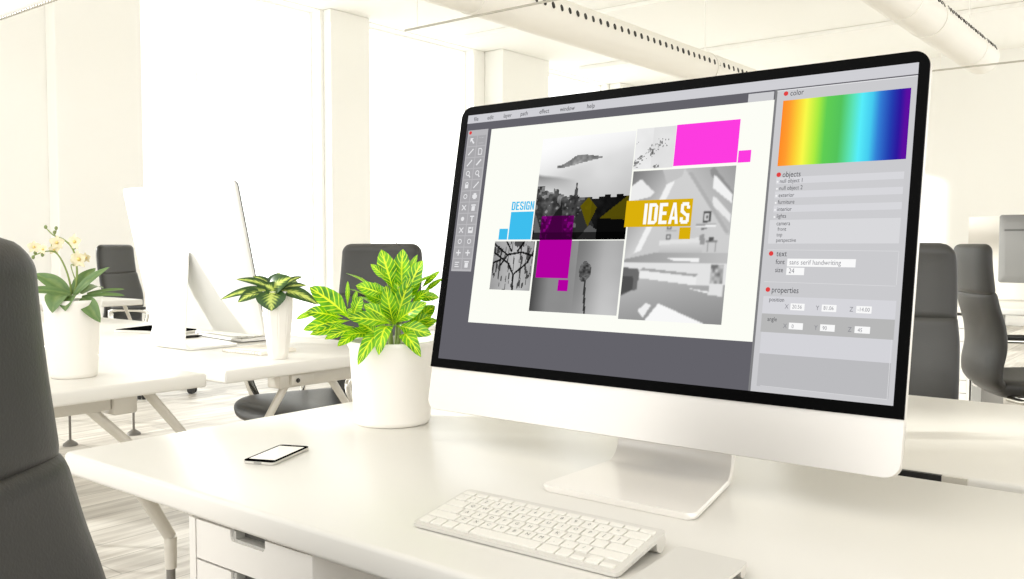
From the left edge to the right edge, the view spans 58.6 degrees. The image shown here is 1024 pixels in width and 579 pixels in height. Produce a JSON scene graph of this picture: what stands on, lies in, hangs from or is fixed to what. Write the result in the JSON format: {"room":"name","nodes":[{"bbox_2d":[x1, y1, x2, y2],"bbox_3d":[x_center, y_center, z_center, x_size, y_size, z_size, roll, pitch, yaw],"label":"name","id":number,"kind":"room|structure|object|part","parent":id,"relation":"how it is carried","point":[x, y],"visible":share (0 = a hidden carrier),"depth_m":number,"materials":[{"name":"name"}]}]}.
{"room":"design studio","nodes":[
{"label":"design studio","id":0,"kind":"room"},
{"bbox_2d":[0,0,609,338],"bbox_3d":[-4.231,-1.069,7.063,0.300,3.480,20.000,2,3,38],"label":"wall","id":1,"kind":"structure","parent":0,"point":[24,159],"depth_m":7.35,"materials":[{"name":"paint"}]},
{"bbox_2d":[45,0,145,320],"bbox_3d":[-3.473,-1.097,7.648,0.159,3.478,0.740,2,3,38],"label":"column","id":2,"kind":"structure","parent":1,"relation":"attached to","point":[94,69],"depth_m":7.53,"materials":[{"name":"paint"}]},
{"bbox_2d":[191,0,313,335],"bbox_3d":[-2.787,-1.183,8.932,0.080,3.410,2.050,2,3,38],"label":"window","id":3,"kind":"structure","parent":1,"relation":"in","point":[308,53],"depth_m":9.23,"materials":[{"name":"paint"}]},
{"bbox_2d":[323,9,370,335],"bbox_3d":[-1.766,-1.202,9.833,0.119,3.478,0.550,2,3,38],"label":"column","id":4,"kind":"structure","parent":1,"relation":"attached to","point":[345,35],"depth_m":9.71,"materials":[{"name":"paint"}]},
{"bbox_2d":[369,27,464,322],"bbox_3d":[-1.191,-1.280,10.944,0.080,3.410,1.830,2,3,38],"label":"window","id":5,"kind":"structure","parent":1,"relation":"in","point":[394,36],"depth_m":11.11,"materials":[{"name":"paint"}]},
{"bbox_2d":[485,49,548,104],"bbox_3d":[0.074,-1.306,12.009,0.299,3.478,0.990,2,3,38],"label":"column","id":6,"kind":"structure","parent":1,"relation":"attached to","point":[510,76],"depth_m":11.64,"materials":[{"name":"paint"}]},
{"bbox_2d":[549,72,599,96],"bbox_3d":[0.734,-1.396,13.371,0.080,3.410,1.890,2,3,38],"label":"window","id":7,"kind":"structure","parent":1,"relation":"in","point":[575,81],"depth_m":13.49,"materials":[{"name":"paint"}]},
{"bbox_2d":[610,83,632,88],"bbox_3d":[1.777,-1.412,14.236,0.199,3.478,0.680,2,3,38],"label":"column","id":8,"kind":"structure","parent":1,"relation":"attached to","point":[616,85],"depth_m":13.89,"materials":[{"name":"paint"}]},
{"bbox_2d":[55,326,1023,578],"bbox_3d":[1.349,0.921,2.924,14.300,0.100,20.300,2,3,38],"label":"floor","id":9,"kind":"structure","parent":0,"point":[128,545],"depth_m":3.83,"materials":[{"name":"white wood"}]},
{"bbox_2d":[0,238,105,578],"bbox_3d":[-0.171,0.471,0.609,0.622,1.018,0.633,0,3,2],"label":"office chair","id":10,"kind":"object","parent":9,"relation":"on","point":[45,533],"visible":1,"depth_m":0.76,"materials":[{"name":"grey leather"}]},
{"bbox_3d":[-0.400,0.361,0.610,0.112,0.419,0.466,0,3,2],"label":"backrest","id":11,"kind":"part","parent":10,"relation":"part of","materials":[{"name":"grey leather"}]},
{"bbox_2d":[39,293,142,446],"bbox_3d":[-2.562,0.407,4.971,1.200,0.730,0.586,2,3,38],"label":"office desk","id":12,"kind":"object","parent":9,"relation":"on","point":[106,301],"visible":0.34,"depth_m":4.75,"materials":[{"name":"white laminate"}]},
{"bbox_3d":[-2.034,0.148,4.835,0.018,0.150,0.073,1,3,17],"label":"leg","id":13,"kind":"part","parent":12,"relation":"part of","materials":[{"name":"beige metal"}]},
{"bbox_2d":[45,350,205,442],"bbox_3d":[-1.639,0.520,2.622,2.268,0.730,0.966,2,3,38],"label":"office desk","id":14,"kind":"object","parent":9,"relation":"on","point":[115,389],"visible":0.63,"depth_m":1.93,"materials":[{"name":"white laminate"}]},
{"bbox_2d":[27,225,123,379],"bbox_3d":[-0.932,0.025,1.948,0.157,0.324,0.181,2,3,38],"label":"potted orchid","id":15,"kind":"object","parent":14,"relation":"on","point":[72,324],"visible":0.98,"depth_m":1.92,"materials":[{"name":"white ceramic"}]},
{"bbox_3d":[-1.004,-0.090,1.918,0.026,0.025,0.004,-1,3,-22],"label":"flower","id":16,"kind":"part","parent":15,"relation":"part of","materials":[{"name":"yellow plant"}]},
{"bbox_3d":[-0.986,-0.086,1.919,0.025,0.023,0.005,1,3,24],"label":"flower","id":17,"kind":"part","parent":15,"relation":"part of","materials":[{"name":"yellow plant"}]},
{"bbox_3d":[-0.971,-0.030,1.929,0.074,0.104,0.012,-1,3,-18],"label":"flower stem","id":18,"kind":"part","parent":15,"relation":"part of","materials":[{"name":"green plant"}]},
{"bbox_3d":[-0.966,-0.085,1.927,0.023,0.021,0.005,-1,3,-19],"label":"flower","id":19,"kind":"part","parent":15,"relation":"part of","materials":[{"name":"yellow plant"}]},
{"bbox_3d":[-0.961,-0.100,1.928,0.030,0.029,0.007,-2,3,-29],"label":"flower","id":20,"kind":"part","parent":15,"relation":"part of","materials":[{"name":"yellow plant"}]},
{"bbox_3d":[-0.957,-0.055,1.942,0.054,0.153,0.043,2,3,38],"label":"flower stem","id":21,"kind":"part","parent":15,"relation":"part of","materials":[{"name":"green plant"}]},
{"bbox_3d":[-0.937,0.104,1.949,0.116,0.165,0.116,2,3,38],"label":"pot","id":22,"kind":"part","parent":15,"relation":"part of","materials":[{"name":"white ceramic"}]},
{"bbox_3d":[-0.928,-0.102,1.937,0.035,0.034,0.004,1,3,17],"label":"flower","id":23,"kind":"part","parent":15,"relation":"part of","materials":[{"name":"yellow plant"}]},
{"bbox_3d":[-0.918,-0.066,1.933,0.039,0.037,0.009,1,3,17],"label":"flower","id":24,"kind":"part","parent":15,"relation":"part of","materials":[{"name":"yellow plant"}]},
{"bbox_3d":[-0.905,-0.069,1.939,0.023,0.021,0.005,1,3,12],"label":"flower","id":25,"kind":"part","parent":15,"relation":"part of","materials":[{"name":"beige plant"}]},
{"bbox_2d":[96,245,196,399],"bbox_3d":[-2.468,0.201,6.269,0.622,1.018,0.633,0,3,8],"label":"office chair","id":26,"kind":"object","parent":9,"relation":"on","point":[121,272],"visible":0.49,"depth_m":6.25,"materials":[{"name":"grey leather"}]},
{"bbox_3d":[-2.695,0.089,6.296,0.112,0.419,0.466,0,3,8],"label":"backrest","id":27,"kind":"part","parent":26,"relation":"part of","materials":[{"name":"grey leather"}]},
{"bbox_3d":[-2.526,0.232,6.030,0.330,0.225,0.109,0,3,8],"label":"armrest","id":28,"kind":"part","parent":26,"relation":"part of","materials":[{"name":"silver metal"}]},
{"bbox_2d":[41,312,350,416],"bbox_3d":[-1.339,0.502,2.999,2.268,0.730,0.610,2,3,38],"label":"office desk","id":29,"kind":"object","parent":9,"relation":"on","point":[314,360],"visible":0.4,"depth_m":2.31,"materials":[{"name":"white laminate"}]},
{"bbox_2d":[114,325,196,333],"bbox_3d":[-1.141,0.132,2.997,0.260,0.009,0.170,1,3,18],"label":"tablet computer","id":30,"kind":"object","parent":29,"relation":"on","point":[141,329],"visible":0.48,"depth_m":2.95,"materials":[{"name":"metal"}]},
{"bbox_2d":[123,180,264,350],"bbox_3d":[-0.866,-0.063,2.513,0.540,0.444,0.170,2,3,38],"label":"desktop computer","id":31,"kind":"object","parent":29,"relation":"on","point":[192,244],"visible":0.98,"depth_m":2.46,"materials":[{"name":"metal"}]},
{"bbox_2d":[186,335,202,337],"bbox_3d":[-0.988,0.143,2.768,0.103,0.009,0.008,-3,4,-43],"label":"pen","id":32,"kind":"object","parent":29,"relation":"on","point":[187,336],"visible":0.43,"depth_m":2.78,"materials":[{"name":"black plastic"}]},
{"bbox_2d":[199,330,265,341],"bbox_3d":[-0.836,0.139,2.769,0.113,0.016,0.280,-3,4,-44],"label":"keyboard","id":33,"kind":"object","parent":29,"relation":"on","point":[240,337],"visible":0.56,"depth_m":2.70,"materials":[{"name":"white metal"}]},
{"bbox_2d":[222,344,295,354],"bbox_3d":[-0.670,0.159,2.416,0.150,0.011,0.127,2,3,34],"label":"notepad","id":34,"kind":"object","parent":29,"relation":"on","point":[258,349],"visible":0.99,"depth_m":2.39,"materials":[{"name":"beige paper"}]},
{"bbox_2d":[220,273,317,359],"bbox_3d":[-0.593,0.067,2.227,0.185,0.213,0.160,-2,3,-38],"label":"potted plant","id":35,"kind":"object","parent":29,"relation":"on","point":[275,293],"visible":1,"depth_m":2.23,"materials":[{"name":"green plant"}]},
{"bbox_3d":[-0.580,0.302,2.231,0.018,0.212,0.133,2,3,38],"label":"leg","id":36,"kind":"part","parent":29,"relation":"part of","materials":[{"name":"beige metal"}]},
{"bbox_3d":[-0.450,0.294,2.395,0.018,0.212,0.133,2,3,38],"label":"leg","id":37,"kind":"part","parent":29,"relation":"part of","materials":[{"name":"beige metal"}]},
{"bbox_2d":[189,515,380,578],"bbox_3d":[-0.168,0.606,1.149,0.219,0.698,0.380,2,3,38],"label":"base cabinet","id":38,"kind":"object","parent":9,"relation":"on","point":[217,551],"visible":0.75,"depth_m":0.99,"materials":[{"name":"laminate"}]},
{"bbox_3d":[-0.281,0.401,0.997,0.193,0.178,0.014,2,3,38],"label":"drawer","id":39,"kind":"part","parent":38,"relation":"part of","materials":[{"name":"paint"}]},
{"bbox_3d":[-0.281,0.287,0.991,0.193,0.044,0.014,2,3,38],"label":"drawer","id":40,"kind":"part","parent":38,"relation":"part of","materials":[{"name":"paint"}]},
{"bbox_2d":[234,243,421,420],"bbox_3d":[-0.658,0.348,3.200,0.633,1.018,0.622,2,4,41],"label":"office chair","id":41,"kind":"object","parent":9,"relation":"on","point":[357,259],"visible":0.27,"depth_m":3.30,"materials":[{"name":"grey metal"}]},
{"bbox_3d":[-0.829,0.358,3.379,0.109,0.225,0.330,2,4,41],"label":"armrest","id":42,"kind":"part","parent":41,"relation":"part of","materials":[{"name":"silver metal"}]},
{"bbox_3d":[-0.664,0.418,3.195,0.500,0.092,0.449,2,4,41],"label":"seat","id":43,"kind":"part","parent":41,"relation":"part of","materials":[{"name":"grey leather"}]},
{"bbox_3d":[-0.455,0.374,3.058,0.109,0.225,0.330,2,4,41],"label":"armrest","id":44,"kind":"part","parent":41,"relation":"part of","materials":[{"name":"silver metal"}]},
{"bbox_3d":[-0.509,0.229,3.368,0.466,0.419,0.112,2,4,41],"label":"backrest","id":45,"kind":"part","parent":41,"relation":"part of","materials":[{"name":"grey leather"}]},
{"bbox_2d":[65,402,1023,578],"bbox_3d":[0.437,0.607,0.799,2.212,0.730,0.638,2,3,38],"label":"office desk","id":46,"kind":"object","parent":9,"relation":"on","point":[354,499],"visible":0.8,"depth_m":1.01,"materials":[{"name":"white laminate"}]},
{"bbox_3d":[-0.506,0.321,1.278,0.018,0.156,0.077,2,4,40],"label":"leg","id":47,"kind":"part","parent":46,"relation":"part of","materials":[{"name":"beige metal"}]},
{"bbox_2d":[244,444,308,464],"bbox_3d":[-0.312,0.219,1.214,0.045,0.005,0.097,1,3,15],"label":"mobile phone","id":48,"kind":"object","parent":46,"relation":"on","point":[277,454],"visible":1,"depth_m":1.20,"materials":[{"name":"metal"}]},
{"bbox_2d":[297,249,440,428],"bbox_3d":[-0.200,0.074,1.426,0.184,0.274,0.194,2,3,38],"label":"potted plant","id":49,"kind":"object","parent":46,"relation":"on","point":[391,375],"visible":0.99,"depth_m":1.41,"materials":[{"name":"green plant"}]},
{"bbox_3d":[-0.190,0.145,1.448,0.141,0.130,0.141,2,3,38],"label":"pot","id":50,"kind":"part","parent":49,"relation":"part of","materials":[{"name":"white ceramic"}]},
{"bbox_3d":[-0.191,0.075,1.442,0.006,0.048,0.013,1,3,16],"label":"stem","id":51,"kind":"part","parent":49,"relation":"part of","materials":[{"name":"green plant"}]},
{"bbox_3d":[-0.181,0.047,1.446,0.013,0.103,0.006,2,3,38],"label":"stem","id":52,"kind":"part","parent":49,"relation":"part of","materials":[{"name":"green plant"}]},
{"bbox_3d":[-0.178,0.065,1.440,0.011,0.068,0.006,-2,3,-29],"label":"stem","id":53,"kind":"part","parent":49,"relation":"part of","materials":[{"name":"green plant"}]},
{"bbox_2d":[414,489,665,576],"bbox_3d":[0.021,0.228,0.872,0.238,0.019,0.089,2,3,37],"label":"keyboard","id":54,"kind":"object","parent":46,"relation":"on","point":[589,542],"visible":1,"depth_m":0.85,"materials":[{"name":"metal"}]},
{"bbox_2d":[428,51,931,519],"bbox_3d":[0.128,-0.015,1.095,0.651,0.483,0.219,2,3,38],"label":"desktop computer","id":55,"kind":"object","parent":46,"relation":"on","point":[698,274],"visible":1,"depth_m":1.07,"materials":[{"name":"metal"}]},
{"bbox_2d":[529,240,623,315],"bbox_3d":[0.081,-0.017,1.180,0.137,0.095,0.001,2,-7,39],"label":"flower picture","id":56,"kind":"object","parent":55,"relation":"attached to","point":[594,274],"depth_m":1.17},
{"bbox_2d":[532,131,635,239],"bbox_3d":[0.092,-0.134,1.195,0.147,0.140,0.001,2,-7,39],"label":"picture","id":57,"kind":"object","parent":55,"relation":"attached to","point":[583,191],"depth_m":1.19},
{"bbox_2d":[633,126,676,169],"bbox_3d":[0.177,-0.176,1.135,0.056,0.053,0.001,2,-7,39],"label":"picture","id":58,"kind":"object","parent":55,"relation":"attached to","point":[654,148],"depth_m":1.13},
{"bbox_2d":[618,166,735,324],"bbox_3d":[0.196,-0.054,1.097,0.139,0.187,0.001,2,-7,39],"label":"picture","id":59,"kind":"object","parent":55,"relation":"attached to","point":[666,277],"depth_m":1.09},
{"bbox_3d":[0.343,-0.055,0.980,0.152,0.343,0.001,2,-7,39],"label":"panel","id":60,"kind":"part","parent":55,"relation":"part of","materials":[{"name":"grey glass"}]},
{"bbox_2d":[630,546,746,578],"bbox_3d":[0.139,0.237,0.750,0.066,0.012,0.112,2,4,39],"label":"trackpad","id":61,"kind":"object","parent":46,"relation":"on","point":[682,562],"visible":1,"depth_m":0.77,"materials":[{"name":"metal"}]},
{"bbox_2d":[908,243,959,399],"bbox_3d":[0.829,0.392,2.279,0.633,1.018,0.622,2,3,33],"label":"office chair","id":62,"kind":"object","parent":9,"relation":"on","point":[935,355],"visible":0.19,"depth_m":2.36,"materials":[{"name":"grey leather"}]},
{"bbox_3d":[0.953,0.272,2.467,0.466,0.419,0.112,2,3,33],"label":"backrest","id":63,"kind":"part","parent":62,"relation":"part of","materials":[{"name":"grey leather"}]},
{"bbox_2d":[898,395,1023,493],"bbox_3d":[0.823,0.584,1.286,2.212,0.730,0.612,2,3,38],"label":"office desk","id":64,"kind":"object","parent":9,"relation":"on","point":[961,442],"visible":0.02,"depth_m":1.29,"materials":[{"name":"white laminate"}]},
{"bbox_2d":[957,313,970,400],"bbox_3d":[2.195,0.453,4.459,0.175,0.688,0.510,2,3,38],"label":"base cabinet","id":65,"kind":"object","parent":9,"relation":"on","point":[964,382],"visible":0.04,"depth_m":4.22,"materials":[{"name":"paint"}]},
{"bbox_3d":[2.042,0.148,4.251,0.149,0.058,0.014,2,3,38],"label":"drawer","id":66,"kind":"part","parent":65,"relation":"part of","materials":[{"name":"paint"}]},
{"bbox_3d":[2.042,0.208,4.254,0.149,0.058,0.014,2,3,38],"label":"drawer","id":67,"kind":"part","parent":65,"relation":"part of","materials":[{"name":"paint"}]},
{"bbox_3d":[2.042,0.268,4.257,0.149,0.058,0.014,2,3,38],"label":"drawer","id":68,"kind":"part","parent":65,"relation":"part of","materials":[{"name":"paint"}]},
{"bbox_3d":[2.042,0.508,4.268,0.149,0.058,0.014,2,3,38],"label":"drawer","id":69,"kind":"part","parent":65,"relation":"part of","materials":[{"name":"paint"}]},
{"bbox_3d":[2.042,0.448,4.265,0.149,0.058,0.014,2,3,38],"label":"drawer","id":70,"kind":"part","parent":65,"relation":"part of","materials":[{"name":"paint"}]},
{"bbox_3d":[2.042,0.388,4.263,0.149,0.058,0.014,2,3,38],"label":"drawer","id":71,"kind":"part","parent":65,"relation":"part of","materials":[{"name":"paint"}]},
{"bbox_2d":[953,244,1023,404],"bbox_3d":[2.187,0.319,3.797,0.622,1.018,0.633,0,3,10],"label":"office chair","id":72,"kind":"object","parent":9,"relation":"on","point":[986,339],"visible":0.92,"depth_m":3.69,"materials":[{"name":"grey leather"}]},
{"bbox_3d":[1.961,0.207,3.833,0.112,0.419,0.466,0,3,10],"label":"backrest","id":73,"kind":"part","parent":72,"relation":"part of","materials":[{"name":"grey leather"}]},
{"bbox_3d":[2.207,0.326,4.045,0.330,0.225,0.109,0,3,10],"label":"armrest","id":74,"kind":"part","parent":72,"relation":"part of","materials":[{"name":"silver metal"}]},
{"bbox_3d":[2.197,0.389,3.799,0.449,0.092,0.500,0,3,10],"label":"seat","id":75,"kind":"part","parent":72,"relation":"part of","materials":[{"name":"grey leather"}]},
{"bbox_3d":[2.119,0.350,3.560,0.330,0.225,0.109,0,3,10],"label":"armrest","id":76,"kind":"part","parent":72,"relation":"part of","materials":[{"name":"silver metal"}]},
{"bbox_2d":[957,300,1023,403],"bbox_3d":[2.735,0.444,4.210,2.950,0.730,0.830,2,3,38],"label":"office desk","id":77,"kind":"object","parent":9,"relation":"on","point":[978,394],"visible":0.06,"depth_m":4.20,"materials":[{"name":"white laminate"}]},
{"bbox_3d":[2.287,0.451,4.386,0.046,0.698,0.510,2,3,38],"label":"support panel","id":78,"kind":"part","parent":77,"relation":"part of","materials":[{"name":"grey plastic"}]},
{"bbox_2d":[968,216,1023,300],"bbox_3d":[2.519,-0.160,4.691,0.320,0.430,0.060,2,3,38],"label":"screen","id":79,"kind":"object","parent":77,"relation":"on","point":[982,230],"visible":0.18,"depth_m":4.71,"materials":[{"name":"laminate"}]},
{"bbox_3d":[2.519,0.052,4.701,0.300,0.006,0.060,2,3,38],"label":"panel","id":80,"kind":"part","parent":79,"relation":"part of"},
{"bbox_2d":[998,215,1023,282],"bbox_3d":[2.597,-0.142,4.323,0.520,0.430,0.160,2,3,38],"label":"monitor","id":81,"kind":"object","parent":77,"relation":"on","point":[1011,227],"visible":1,"depth_m":4.42,"materials":[{"name":"grey plastic"}]},
{"bbox_2d":[286,0,1023,85],"bbox_3d":[3.336,-2.775,5.259,14.300,0.100,13.900,2,3,38],"label":"ceiling","id":82,"kind":"structure","parent":0,"point":[728,22],"depth_m":10.34,"materials":[{"name":"paint"}]},
{"bbox_2d":[0,0,56,19],"bbox_3d":[-3.122,-2.224,5.668,1.500,1.036,0.120,2,3,38],"label":"ceiling lamp","id":83,"kind":"object","parent":82,"relation":"hanging from","point":[8,8],"visible":1,"depth_m":5.57,"materials":[{"name":"paint"}]},
{"bbox_2d":[404,0,556,31],"bbox_3d":[-0.166,-2.292,6.041,1.530,0.936,0.015,2,3,38],"label":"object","id":84,"kind":"object","parent":82,"relation":"hanging from","point":[544,1],"visible":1,"depth_m":6.09,"materials":[{"name":"metal"}]},
{"bbox_2d":[421,0,757,79],"bbox_3d":[1.875,-2.442,8.862,0.317,0.906,9.304,2,3,38],"label":"ceiling light","id":85,"kind":"object","parent":82,"relation":"hanging from","point":[563,21],"visible":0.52,"depth_m":7.24,"materials":[{"name":"metal"}]},
{"bbox_2d":[464,0,726,43],"bbox_3d":[4.867,-2.765,6.631,13.600,0.049,0.350,2,3,38],"label":"ceiling light","id":86,"kind":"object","parent":82,"relation":"attached to","point":[647,7],"depth_m":9.48,"materials":[{"name":"paint"}]},
{"bbox_2d":[579,1,1023,73],"bbox_3d":[6.358,-2.855,8.510,13.600,0.049,0.350,2,3,38],"label":"ceiling light","id":87,"kind":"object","parent":82,"relation":"attached to","point":[1016,8],"depth_m":10.62,"materials":[{"name":"paint"}]},
{"bbox_2d":[861,0,999,73],"bbox_3d":[3.149,-2.350,6.897,0.306,0.901,3.802,2,3,38],"label":"ventilation duct","id":88,"kind":"object","parent":82,"relation":"hanging from","point":[933,22],"visible":0.98,"depth_m":6.94,"materials":[{"name":"metal"}]},
{"bbox_2d":[932,53,1023,71],"bbox_3d":[4.766,-2.346,7.184,2.820,0.936,0.015,2,3,38],"label":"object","id":89,"kind":"object","parent":82,"relation":"hanging from","point":[940,69],"visible":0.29,"depth_m":7.83,"materials":[{"name":"metal"}]},
{"bbox_2d":[920,47,1023,317],"bbox_3d":[7.558,-1.241,10.669,14.300,3.480,0.300,2,3,38],"label":"wall","id":90,"kind":"structure","parent":0,"point":[974,165],"depth_m":11.75,"materials":[{"name":"paint"}]},
{"bbox_2d":[1005,318,1023,325],"bbox_3d":[7.713,0.462,10.422,13.650,0.099,0.019,2,3,38],"label":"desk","id":91,"kind":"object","parent":90,"relation":"attached to","point":[1008,321],"depth_m":11.50,"materials":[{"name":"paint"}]}
]}

